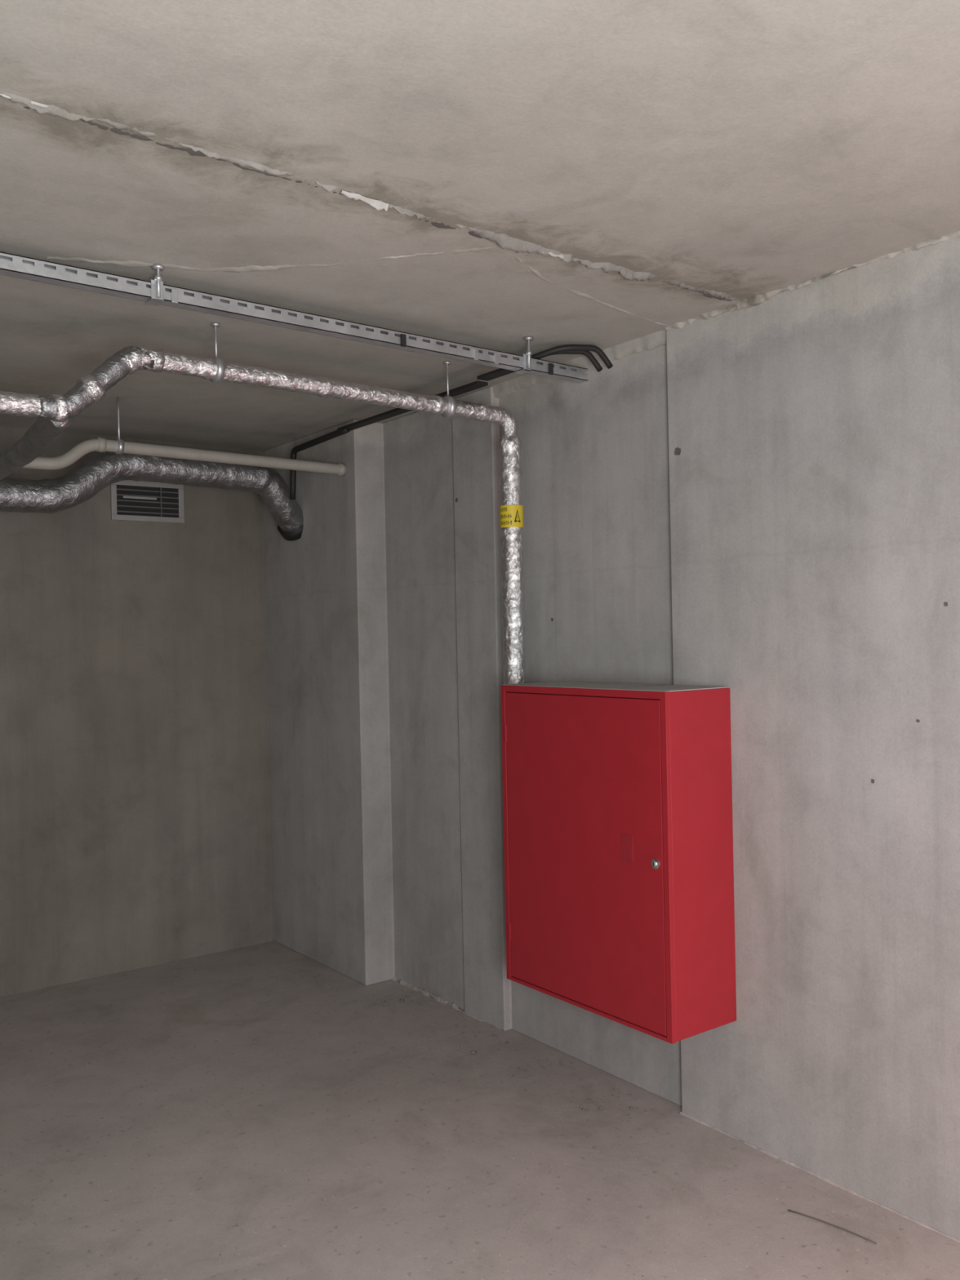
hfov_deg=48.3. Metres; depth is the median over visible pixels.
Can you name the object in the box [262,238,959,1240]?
wall
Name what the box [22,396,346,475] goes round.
pipe
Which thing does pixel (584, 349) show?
cable
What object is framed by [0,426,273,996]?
wall
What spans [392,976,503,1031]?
rough joint edge
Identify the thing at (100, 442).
socket
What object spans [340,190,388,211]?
plaster patch
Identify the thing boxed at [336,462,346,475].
socket
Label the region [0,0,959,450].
ceiling
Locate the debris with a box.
[8,946,848,1279]
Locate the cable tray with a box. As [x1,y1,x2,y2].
[0,251,587,382]
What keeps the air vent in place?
in the wall at (135, 820)
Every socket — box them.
[95,437,106,452]
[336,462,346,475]
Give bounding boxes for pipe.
[0,322,525,684]
[0,417,73,479]
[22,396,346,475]
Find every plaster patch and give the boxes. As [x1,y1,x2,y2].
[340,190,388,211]
[542,251,564,257]
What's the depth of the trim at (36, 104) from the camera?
1.91 m
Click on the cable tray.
(154, 292)
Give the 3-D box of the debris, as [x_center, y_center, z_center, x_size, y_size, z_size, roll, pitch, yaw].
[-0.727,1.543,3.315,2.290,0.013,3.758,-1,0,-37]
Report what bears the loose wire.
on the floor
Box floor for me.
[0,940,959,1279]
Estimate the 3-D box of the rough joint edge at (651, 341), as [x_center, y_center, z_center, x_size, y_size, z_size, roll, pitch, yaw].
[0.336,-0.966,3.802,0.042,0.054,0.916,-1,0,-37]
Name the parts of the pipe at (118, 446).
clip rod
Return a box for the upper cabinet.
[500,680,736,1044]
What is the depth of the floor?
3.18 m
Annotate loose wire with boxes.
[787,1209,876,1244]
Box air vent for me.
[110,480,184,523]
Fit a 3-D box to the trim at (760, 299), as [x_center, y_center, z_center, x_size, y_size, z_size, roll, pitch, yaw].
[1.452,-1.005,2.266,0.046,0.046,2.877,-1,0,-37]
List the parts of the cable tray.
rod, rod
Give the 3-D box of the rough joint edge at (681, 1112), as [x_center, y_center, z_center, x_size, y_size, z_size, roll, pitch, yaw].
[1.206,1.510,2.682,0.026,0.026,1.880,-1,0,-37]
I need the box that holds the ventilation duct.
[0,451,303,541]
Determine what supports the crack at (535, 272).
attached to the ceiling at (740, 149)
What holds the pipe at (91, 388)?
hanging from the ceiling at (740, 149)
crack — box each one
[0,89,747,302]
[46,246,499,272]
[492,241,670,327]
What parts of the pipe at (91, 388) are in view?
rod, rod, rod, rod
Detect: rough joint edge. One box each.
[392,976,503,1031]
[492,329,666,398]
[680,1111,959,1243]
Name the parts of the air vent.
damper lever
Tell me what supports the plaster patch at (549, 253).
attached to the ceiling at (740, 149)
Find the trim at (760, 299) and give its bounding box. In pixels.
[664,231,959,330]
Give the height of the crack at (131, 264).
0.008 m
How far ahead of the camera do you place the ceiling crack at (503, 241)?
2.56 m
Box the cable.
[289,344,613,499]
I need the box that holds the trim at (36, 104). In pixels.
[0,93,49,107]

